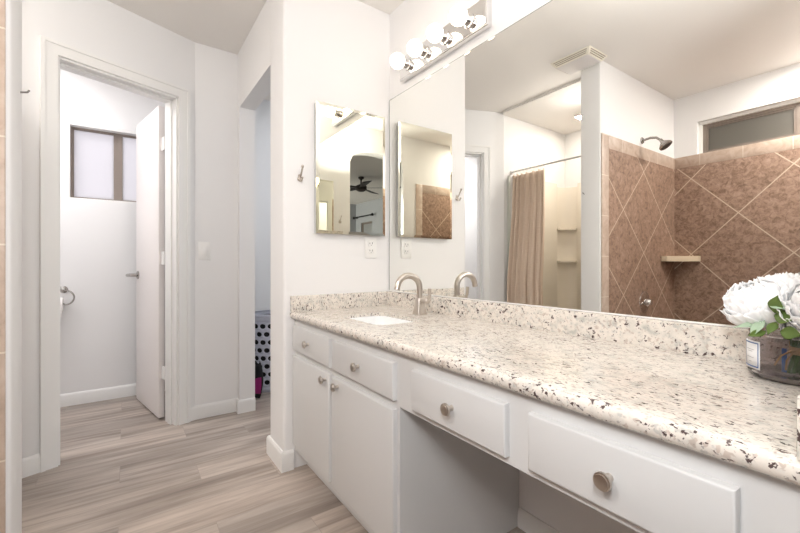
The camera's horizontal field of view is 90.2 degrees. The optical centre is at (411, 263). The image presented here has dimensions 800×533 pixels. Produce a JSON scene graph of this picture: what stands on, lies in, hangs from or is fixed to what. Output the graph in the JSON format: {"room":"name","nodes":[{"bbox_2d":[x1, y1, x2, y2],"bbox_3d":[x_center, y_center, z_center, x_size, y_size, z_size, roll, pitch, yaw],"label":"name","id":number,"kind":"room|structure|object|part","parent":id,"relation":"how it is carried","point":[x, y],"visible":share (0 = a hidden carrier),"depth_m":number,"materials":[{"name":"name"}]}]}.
{"room":"bathroom","nodes":[
{"label":"bathroom","id":0,"kind":"room"},
{"bbox_2d":[6,0,21,532],"bbox_3d":[-1.683,-0.220,0.815,1.260,2.550,0.156,0,0,-36],"label":"wall partition","id":1,"kind":"structure","parent":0,"point":[13,7],"depth_m":1.14,"materials":[{"name":"white paint"}]},
{"bbox_2d":[0,0,5,532],"bbox_3d":[-1.170,0.039,1.081,0.096,1.993,0.009,0,0,-36],"label":"trim","id":2,"kind":"structure","parent":1,"relation":"attached to","point":[2,2],"depth_m":1.10,"materials":[{"name":"white wood"}]},
{"bbox_2d":[22,0,194,458],"bbox_3d":[-1.782,-0.220,2.307,0.130,2.550,0.993,0,0,32],"label":"wall","id":3,"kind":"structure","parent":0,"point":[105,29],"depth_m":2.09,"materials":[{"name":"white paint"}]},
{"bbox_2d":[22,454,39,477],"bbox_3d":[-1.915,1.009,1.957,0.014,0.092,0.158,0,0,32],"label":"baseboard","id":4,"kind":"structure","parent":3,"relation":"attached to","point":[30,465],"depth_m":1.98,"materials":[{"name":"white wood"}]},
{"bbox_2d":[39,35,189,472],"bbox_3d":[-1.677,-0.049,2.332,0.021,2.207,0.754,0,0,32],"label":"trim","id":5,"kind":"structure","parent":3,"relation":"attached to","point":[50,49],"depth_m":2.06,"materials":[{"name":"white wood"}]},
{"bbox_2d":[126,106,164,417],"bbox_3d":[-1.913,-0.009,2.855,0.182,2.105,0.641,0,0,-41],"label":"door","id":6,"kind":"structure","parent":3,"relation":"in","point":[150,132],"depth_m":2.81,"materials":[{"name":"white wood"}]},
{"bbox_3d":[-2.057,0.090,3.022,0.137,0.062,0.178,0,0,43],"label":"handle","id":7,"kind":"part","parent":6,"relation":"part of","materials":[{"name":"silver metal"}]},
{"bbox_2d":[60,69,164,393],"bbox_3d":[-2.603,-0.220,2.984,2.050,2.550,0.120,0,0,-36],"label":"wall","id":8,"kind":"structure","parent":0,"point":[98,239],"depth_m":3.05,"materials":[{"name":"white paint"}]},
{"bbox_2d":[60,286,74,304],"bbox_3d":[-2.568,0.237,2.898,0.187,0.140,0.060,0,0,-36],"label":"paper holder","id":9,"kind":"object","parent":8,"relation":"attached to","point":[63,289],"visible":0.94,"depth_m":2.92,"materials":[{"name":"silver metal"}]},
{"bbox_2d":[60,297,63,316],"bbox_3d":[-2.569,0.316,2.863,0.100,0.138,0.108,0,0,-36],"label":"toilet paper roll","id":10,"kind":"object","parent":9,"relation":"hanging from","point":[61,298],"visible":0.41,"depth_m":2.85,"materials":[{"name":"white paper"}]},
{"bbox_3d":[-2.557,0.250,2.882,0.187,0.114,0.011,0,0,-36],"label":"arm","id":11,"kind":"part","parent":9,"relation":"part of","materials":[{"name":"silver metal"}]},
{"bbox_2d":[60,383,135,406],"bbox_3d":[-2.660,1.009,2.861,1.615,0.092,0.014,0,0,-36],"label":"baseboard","id":12,"kind":"structure","parent":8,"relation":"attached to","point":[82,397],"depth_m":3.04,"materials":[{"name":"white wood"}]},
{"bbox_2d":[66,121,135,203],"bbox_3d":[-2.340,-0.765,3.172,0.613,0.580,0.113,0,0,-36],"label":"trim","id":13,"kind":"structure","parent":8,"relation":"attached to","point":[69,124],"depth_m":3.00,"materials":[{"name":"white wood"}]},
{"bbox_2d":[71,127,135,201],"bbox_3d":[-2.357,-0.763,3.195,0.573,0.544,0.035,0,0,-36],"label":"window","id":14,"kind":"structure","parent":8,"relation":"in","point":[103,164],"depth_m":3.14,"materials":[{"name":"white glass"}]},
{"bbox_3d":[-2.478,-0.763,3.112,0.242,0.511,0.004,0,0,-36],"label":"pane","id":15,"kind":"part","parent":14,"relation":"part of","materials":[{"name":"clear glass"}]},
{"bbox_3d":[-2.471,-0.763,3.117,0.276,0.524,0.021,0,0,-36],"label":"sash","id":16,"kind":"part","parent":14,"relation":"part of","materials":[{"name":"white glass"}]},
{"bbox_3d":[-2.242,-0.763,3.273,0.276,0.524,0.022,0,0,-36],"label":"sash","id":17,"kind":"part","parent":14,"relation":"part of","materials":[{"name":"white glass"}]},
{"bbox_3d":[-2.232,-0.763,3.280,0.236,0.511,0.004,0,0,-36],"label":"pane","id":18,"kind":"part","parent":14,"relation":"part of","materials":[{"name":"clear glass"}]},
{"bbox_2d":[195,42,237,405],"bbox_3d":[-1.370,-0.220,2.841,0.425,2.550,0.127,0,0,-36],"label":"wall","id":19,"kind":"structure","parent":0,"point":[216,70],"depth_m":2.77,"materials":[{"name":"white paint"}]},
{"bbox_2d":[198,242,209,259],"bbox_3d":[-1.416,-0.085,2.723,0.074,0.122,0.010,0,0,-36],"label":"light switch","id":20,"kind":"object","parent":19,"relation":"attached to","point":[203,247],"visible":1,"depth_m":2.72,"materials":[{"name":"white plastic"}]},
{"bbox_2d":[190,397,255,421],"bbox_3d":[-1.308,1.009,2.762,0.417,0.092,0.072,0,0,-36],"label":"baseboard","id":21,"kind":"structure","parent":19,"relation":"attached to","point":[201,411],"depth_m":2.78,"materials":[{"name":"white wood"}]},
{"bbox_2d":[238,0,270,399],"bbox_3d":[-0.574,-0.220,3.244,1.550,2.550,1.740,0,0,-36],"label":"wall","id":22,"kind":"structure","parent":0,"point":[254,56],"depth_m":2.84,"materials":[{"name":"white paint"}]},
{"bbox_2d":[107,0,403,100],"bbox_3d":[0.344,-1.525,-0.522,4.650,0.060,9.350,0,0,-36],"label":"ceiling","id":23,"kind":"structure","parent":0,"point":[225,25],"depth_m":2.39,"materials":[{"name":"white paint"}]},
{"bbox_2d":[22,392,525,532],"bbox_3d":[0.344,1.080,-0.522,4.650,0.050,9.350,0,0,-36],"label":"floor","id":24,"kind":"structure","parent":0,"point":[123,468],"depth_m":1.92,"materials":[{"name":"brown wood"}]},
{"bbox_2d":[255,361,262,397],"bbox_3d":[-1.220,0.909,3.128,0.104,0.287,0.145,0,0,-17],"label":"cloth bag","id":25,"kind":"object","parent":24,"relation":"on","point":[258,367],"visible":0.7,"depth_m":3.09,"materials":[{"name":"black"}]},
{"bbox_3d":[-1.188,0.947,3.084,0.063,0.135,0.019,0,0,8],"label":"bag panel","id":26,"kind":"part","parent":25,"relation":"part of","materials":[{"name":"pink fabric"}]},
{"bbox_2d":[255,310,270,391],"bbox_3d":[-1.195,0.736,3.414,0.395,0.638,0.395,0,0,-36],"label":"laundry hamper","id":27,"kind":"object","parent":24,"relation":"on","point":[262,317],"visible":0.2,"depth_m":3.25,"materials":[{"name":"fabric"}]},
{"bbox_2d":[293,319,518,532],"bbox_3d":[-0.104,0.669,1.814,0.626,0.771,0.968,0,0,-36],"label":"vanity cabinet","id":28,"kind":"object","parent":24,"relation":"on","point":[394,470],"visible":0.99,"depth_m":1.44,"materials":[{"name":"white wood"}]},
{"bbox_3d":[-0.490,0.376,1.842,0.031,0.033,0.033,0,0,-36],"label":"knob","id":29,"kind":"part","parent":28,"relation":"part of","materials":[{"name":"silver metal"}]},
{"bbox_3d":[-0.471,0.378,1.854,0.018,0.122,0.446,0,0,-36],"label":"drawer","id":30,"kind":"part","parent":28,"relation":"part of","materials":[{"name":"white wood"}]},
{"bbox_3d":[-0.471,0.693,1.854,0.018,0.452,0.446,0,0,-36],"label":"door","id":31,"kind":"part","parent":28,"relation":"part of","materials":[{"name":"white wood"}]},
{"bbox_3d":[-0.377,0.493,1.684,0.031,0.033,0.033,0,0,-36],"label":"knob","id":32,"kind":"part","parent":28,"relation":"part of","materials":[{"name":"silver metal"}]},
{"bbox_3d":[-0.306,0.493,1.585,0.031,0.033,0.033,0,0,-36],"label":"knob","id":33,"kind":"part","parent":28,"relation":"part of","materials":[{"name":"silver metal"}]},
{"bbox_3d":[-0.206,0.376,1.445,0.031,0.033,0.033,0,0,-36],"label":"knob","id":34,"kind":"part","parent":28,"relation":"part of","materials":[{"name":"silver metal"}]},
{"bbox_3d":[-0.188,0.378,1.460,0.018,0.122,0.460,0,0,-36],"label":"drawer","id":35,"kind":"part","parent":28,"relation":"part of","materials":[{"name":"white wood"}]},
{"bbox_3d":[-0.189,0.693,1.461,0.018,0.452,0.466,0,0,-36],"label":"door","id":36,"kind":"part","parent":28,"relation":"part of","materials":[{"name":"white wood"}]},
{"bbox_2d":[290,291,799,485],"bbox_3d":[0.182,0.225,1.435,0.605,0.117,1.918,0,0,-36],"label":"countertop","id":37,"kind":"structure","parent":28,"relation":"on","point":[691,386],"depth_m":0.98,"materials":[{"name":"stone"}]},
{"bbox_2d":[350,316,412,324],"bbox_3d":[-0.139,0.331,1.789,0.254,0.141,0.384,0,0,-36],"label":"sink basin","id":38,"kind":"object","parent":37,"relation":"in","point":[377,320],"visible":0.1,"depth_m":1.95,"materials":[{"name":"white ceramic"}]},
{"bbox_2d":[394,273,430,314],"bbox_3d":[0.008,0.146,1.875,0.173,0.202,0.115,0,0,-36],"label":"faucet","id":39,"kind":"object","parent":37,"relation":"on","point":[419,302],"visible":1,"depth_m":1.91,"materials":[{"name":"silver metal"}]},
{"bbox_3d":[-0.015,0.109,1.897,0.161,0.128,0.029,0,0,-36],"label":"spout","id":40,"kind":"part","parent":39,"relation":"part of","materials":[{"name":"silver metal"}]},
{"bbox_3d":[0.068,0.156,1.895,0.033,0.076,0.078,0,0,-36],"label":"handle","id":41,"kind":"part","parent":39,"relation":"part of","materials":[{"name":"silver metal"}]},
{"bbox_2d":[746,327,799,385],"bbox_3d":[0.811,0.197,0.849,0.148,0.099,0.148,0,0,-36],"label":"glass jar","id":42,"kind":"object","parent":37,"relation":"on","point":[771,356],"visible":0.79,"depth_m":0.82,"materials":[{"name":"clear glass"}]},
{"bbox_2d":[720,271,799,338],"bbox_3d":[0.789,0.126,0.822,0.209,0.217,0.245,0,0,-28],"label":"flower bouquet","id":43,"kind":"object","parent":42,"relation":"in","point":[768,301],"visible":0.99,"depth_m":0.83,"materials":[{"name":"white plant"}]},
{"bbox_2d":[400,354,799,532],"bbox_3d":[0.447,0.669,1.029,0.606,0.771,0.948,0,0,-36],"label":"drawers","id":44,"kind":"object","parent":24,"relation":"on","point":[646,484],"visible":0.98,"depth_m":0.71,"materials":[{"name":"white wood"}]},
{"bbox_3d":[0.093,0.376,1.029,0.031,0.033,0.033,0,0,-36],"label":"knob","id":45,"kind":"part","parent":44,"relation":"part of","materials":[{"name":"silver metal"}]},
{"bbox_3d":[0.110,0.378,1.045,0.018,0.121,0.360,0,0,-36],"label":"drawer","id":46,"kind":"part","parent":44,"relation":"part of","materials":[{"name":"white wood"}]},
{"bbox_3d":[0.335,0.376,0.691,0.031,0.033,0.033,0,0,-36],"label":"knob","id":47,"kind":"part","parent":44,"relation":"part of","materials":[{"name":"silver metal"}]},
{"bbox_3d":[0.355,0.378,0.704,0.018,0.121,0.355,0,0,-36],"label":"drawer","id":48,"kind":"part","parent":44,"relation":"part of","materials":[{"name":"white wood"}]},
{"bbox_2d":[271,0,389,467],"bbox_3d":[-0.459,-0.220,2.302,0.638,2.550,0.235,0,0,-36],"label":"wall","id":49,"kind":"structure","parent":0,"point":[335,52],"depth_m":2.13,"materials":[{"name":"white paint"}]},
{"bbox_2d":[266,435,293,472],"bbox_3d":[-0.622,1.005,2.184,0.264,0.100,0.263,0,0,-36],"label":"baseboard","id":50,"kind":"structure","parent":49,"relation":"attached to","point":[284,461],"depth_m":2.04,"materials":[{"name":"white wood"}]},
{"bbox_2d":[297,165,303,181],"bbox_3d":[-0.566,-0.462,2.050,0.028,0.083,0.049,0,0,-36],"label":"robe hook","id":51,"kind":"object","parent":49,"relation":"attached to","point":[300,177],"visible":1,"depth_m":2.05,"materials":[{"name":"silver metal"}]},
{"bbox_2d":[314,100,384,235],"bbox_3d":[-0.337,-0.506,2.222,0.424,0.695,0.036,0,0,-36],"label":"medicine cabinet","id":52,"kind":"object","parent":49,"relation":"attached to","point":[349,144],"visible":1,"depth_m":2.19,"materials":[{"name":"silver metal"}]},
{"bbox_2d":[365,237,375,257],"bbox_3d":[-0.236,-0.092,2.311,0.076,0.122,0.010,0,0,-36],"label":"electrical outlet","id":53,"kind":"object","parent":49,"relation":"attached to","point":[370,242],"visible":1,"depth_m":2.31,"materials":[{"name":"white plastic"}]},
{"bbox_2d":[368,241,373,245],"bbox_3d":[-0.234,-0.113,2.309,0.036,0.030,0.005,0,0,-36],"label":"receptacle","id":54,"kind":"object","parent":53,"relation":"attached to","point":[370,243],"depth_m":2.31,"materials":[{"name":"white plastic"}]},
{"bbox_2d":[368,248,373,253],"bbox_3d":[-0.234,-0.071,2.309,0.036,0.030,0.005,0,0,-36],"label":"receptacle","id":55,"kind":"object","parent":53,"relation":"attached to","point":[370,250],"depth_m":2.31,"materials":[{"name":"white plastic"}]},
{"bbox_2d":[390,0,638,532],"bbox_3d":[0.452,-0.220,1.682,0.120,2.550,2.305,0,0,-36],"label":"wall","id":56,"kind":"structure","parent":0,"point":[411,19],"depth_m":1.68,"materials":[{"name":"white paint"}]},
{"bbox_2d":[390,0,491,82],"bbox_3d":[0.098,-1.086,1.952,0.140,0.126,0.666,0,0,-36],"label":"vanity light","id":57,"kind":"object","parent":56,"relation":"attached to","point":[465,25],"visible":1,"depth_m":1.88,"materials":[{"name":"white glass"}]},
{"bbox_2d":[390,53,409,70],"bbox_3d":[-0.066,-1.088,2.150,0.104,0.082,0.082,0,0,-36],"label":"bulb","id":58,"kind":"object","parent":57,"relation":"attached to","point":[397,60],"depth_m":2.13,"materials":[{"name":"white glass"}]},
{"bbox_2d":[407,39,427,58],"bbox_3d":[0.025,-1.088,2.023,0.104,0.082,0.082,0,0,-36],"label":"bulb","id":59,"kind":"object","parent":57,"relation":"attached to","point":[415,48],"depth_m":2.00,"materials":[{"name":"white glass"}]},
{"bbox_2d":[426,23,448,44],"bbox_3d":[0.120,-1.088,1.892,0.104,0.082,0.082,0,0,-36],"label":"bulb","id":60,"kind":"object","parent":57,"relation":"attached to","point":[435,33],"depth_m":1.87,"materials":[{"name":"white glass"}]},
{"bbox_2d":[449,5,473,28],"bbox_3d":[0.215,-1.088,1.758,0.104,0.082,0.082,0,0,-36],"label":"bulb","id":61,"kind":"object","parent":57,"relation":"attached to","point":[458,15],"depth_m":1.74,"materials":[{"name":"white glass"}]},
{"bbox_2d":[517,507,560,532],"bbox_3d":[0.701,1.018,1.221,0.014,0.075,0.930,0,0,-36],"label":"baseboard","id":62,"kind":"structure","parent":56,"relation":"attached to","point":[527,522],"depth_m":1.54,"materials":[{"name":"white wood"}]},
{"bbox_2d":[386,291,748,361],"bbox_3d":[0.414,0.206,1.602,0.032,0.080,1.918,0,0,-36],"label":"backsplash","id":63,"kind":"structure","parent":56,"relation":"attached to","point":[723,342],"depth_m":1.28,"materials":[{"name":"stone"}]},
{"bbox_2d":[389,0,799,328],"bbox_3d":[0.423,-0.404,1.612,0.009,1.140,1.902,0,0,-36],"label":"wall mirror","id":64,"kind":"object","parent":56,"relation":"attached to","point":[633,158],"visible":0.95,"depth_m":1.29,"materials":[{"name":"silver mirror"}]}
]}

